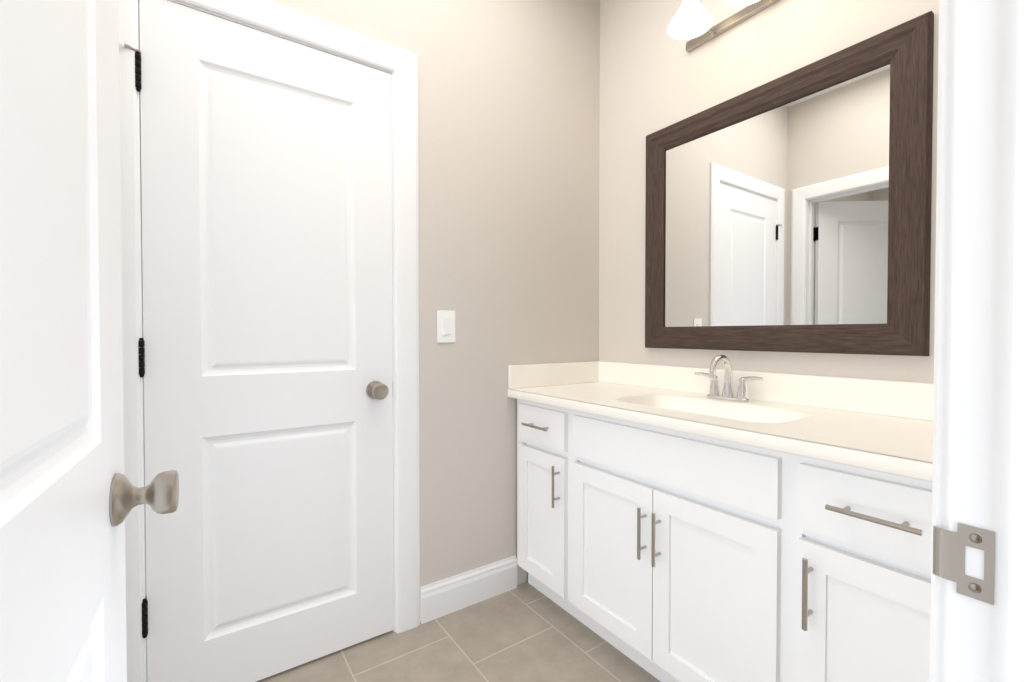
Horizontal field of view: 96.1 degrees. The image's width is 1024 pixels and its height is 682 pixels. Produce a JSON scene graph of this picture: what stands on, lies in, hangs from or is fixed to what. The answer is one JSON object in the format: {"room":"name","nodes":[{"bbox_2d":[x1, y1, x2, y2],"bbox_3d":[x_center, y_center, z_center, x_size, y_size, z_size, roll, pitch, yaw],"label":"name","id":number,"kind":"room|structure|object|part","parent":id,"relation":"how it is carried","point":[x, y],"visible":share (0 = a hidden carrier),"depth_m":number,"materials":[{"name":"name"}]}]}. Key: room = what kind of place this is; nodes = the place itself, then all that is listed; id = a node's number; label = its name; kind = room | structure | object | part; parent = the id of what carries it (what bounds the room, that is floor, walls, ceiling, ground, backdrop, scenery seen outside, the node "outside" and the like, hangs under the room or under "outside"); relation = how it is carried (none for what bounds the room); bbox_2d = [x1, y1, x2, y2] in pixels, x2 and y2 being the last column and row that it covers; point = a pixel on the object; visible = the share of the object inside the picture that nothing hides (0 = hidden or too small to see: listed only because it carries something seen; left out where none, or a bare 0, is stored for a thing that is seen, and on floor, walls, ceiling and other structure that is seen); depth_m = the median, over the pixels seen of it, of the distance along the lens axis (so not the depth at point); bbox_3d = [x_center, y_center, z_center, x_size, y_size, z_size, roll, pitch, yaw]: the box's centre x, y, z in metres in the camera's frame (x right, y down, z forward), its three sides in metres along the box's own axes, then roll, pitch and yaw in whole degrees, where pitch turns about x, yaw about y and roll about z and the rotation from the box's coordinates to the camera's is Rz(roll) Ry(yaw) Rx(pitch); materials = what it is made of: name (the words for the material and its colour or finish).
{"room":"bathroom","nodes":[
{"label":"bathroom","id":0,"kind":"room"},
{"bbox_2d":[271,0,599,586],"bbox_3d":[-1.062,-0.292,1.316,3.790,2.745,0.120,-1,1,-35],"label":"wall","id":1,"kind":"structure","parent":0,"point":[508,142],"depth_m":1.92,"materials":[{"name":"paint"}]},
{"bbox_2d":[119,0,393,681],"bbox_3d":[-0.753,0.052,1.483,0.761,2.030,0.167,-1,1,-35],"label":"door","id":2,"kind":"structure","parent":1,"relation":"in","point":[266,169],"depth_m":1.44,"materials":[{"name":"white wood"}]},
{"bbox_3d":[-0.753,0.012,1.482,0.761,1.620,0.167,-1,1,-35],"label":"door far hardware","id":3,"kind":"part","parent":2,"relation":"part of","materials":[{"name":"white wood"}]},
{"bbox_2d":[118,0,419,681],"bbox_3d":[-0.763,0.046,1.527,0.755,2.062,0.120,-1,1,-35],"label":"door frame","id":4,"kind":"structure","parent":1,"relation":"attached to","point":[141,291],"depth_m":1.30,"materials":[{"name":"white wood"}]},
{"bbox_2d":[437,310,454,342],"bbox_3d":[-0.254,-0.056,1.795,0.079,0.126,0.015,-1,1,-35],"label":"light switch","id":5,"kind":"object","parent":1,"relation":"attached to","point":[445,326],"visible":1,"depth_m":1.79,"materials":[{"name":"plastic"}]},
{"bbox_2d":[420,555,516,623],"bbox_3d":[-0.164,1.004,1.874,0.444,0.135,0.014,-1,1,-35],"label":"baseboard","id":6,"kind":"structure","parent":1,"relation":"attached to","point":[443,597],"depth_m":1.85,"materials":[{"name":"white wood"}]},
{"bbox_2d":[256,582,660,681],"bbox_3d":[-0.302,1.127,0.234,3.790,0.060,4.140,-1,1,-35],"label":"floor","id":7,"kind":"structure","parent":0,"point":[525,632],"depth_m":1.58,"materials":[{"name":"tile"}]},
{"bbox_2d":[508,387,932,681],"bbox_3d":[0.630,0.662,1.505,0.556,0.830,1.495,-1,1,-35],"label":"bathroom vanity","id":8,"kind":"object","parent":7,"relation":"on","point":[692,524],"depth_m":1.20,"materials":[{"name":"white wood"}]},
{"bbox_2d":[508,361,933,504],"bbox_3d":[0.633,0.215,1.503,0.545,0.207,1.506,-1,1,-35],"label":"countertop","id":9,"kind":"structure","parent":8,"relation":"on","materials":[{"name":"stone"}]},
{"bbox_2d":[694,355,763,402],"bbox_3d":[0.740,0.128,1.624,0.137,0.161,0.258,-1,1,-35],"label":"faucet","id":10,"kind":"object","parent":9,"relation":"on","point":[728,394],"depth_m":1.63,"materials":[{"name":"silver metal"}]},
{"bbox_2d":[599,0,938,383],"bbox_3d":[1.397,-0.287,0.977,0.120,2.745,3.470,-1,1,-35],"label":"wall","id":11,"kind":"structure","parent":0,"point":[654,76],"depth_m":1.89,"materials":[{"name":"paint"}]},
{"bbox_2d":[668,0,779,51],"bbox_3d":[0.801,-1.218,1.512,0.236,0.160,0.660,-1,1,-35],"label":"sconce","id":12,"kind":"object","parent":11,"relation":"attached to","point":[691,19],"visible":1,"depth_m":1.69,"materials":[{"name":"white glass"}]},
{"bbox_2d":[645,11,933,355],"bbox_3d":[0.856,-0.426,1.625,0.030,0.922,0.943,-1,1,-35],"label":"mirror","id":13,"kind":"object","parent":11,"relation":"attached to","point":[790,212],"visible":1,"depth_m":1.49,"materials":[{"name":"brown wood"}]},
{"bbox_3d":[0.864,-0.426,1.631,0.006,0.754,0.775,-1,1,-35],"label":"glass","id":14,"kind":"part","parent":13,"relation":"part of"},
{"bbox_3d":[-0.186,-0.272,-0.063,3.667,2.745,0.115,-1,1,-35],"label":"wall","id":15,"kind":"structure","parent":0,"visible":0},
{"bbox_2d":[0,0,178,681],"bbox_3d":[-0.348,0.070,0.323,0.168,2.030,0.763,-1,1,-35],"label":"entry door","id":16,"kind":"structure","parent":15,"relation":"in","point":[71,496],"depth_m":0.42,"materials":[{"name":"white wood"}]},
{"bbox_2d":[930,0,955,681],"bbox_3d":[0.091,0.028,0.214,0.907,2.138,0.018,-1,1,-35],"label":"trim","id":17,"kind":"structure","parent":15,"relation":"attached to","point":[943,301],"depth_m":0.42,"materials":[{"name":"white wood"}]},
{"bbox_2d":[933,0,1023,681],"bbox_3d":[0.126,0.067,0.164,0.755,2.062,0.126,-1,1,-35],"label":"door frame","id":18,"kind":"structure","parent":15,"relation":"attached to","point":[978,555],"depth_m":0.39,"materials":[{"name":"white wood"}]}
]}

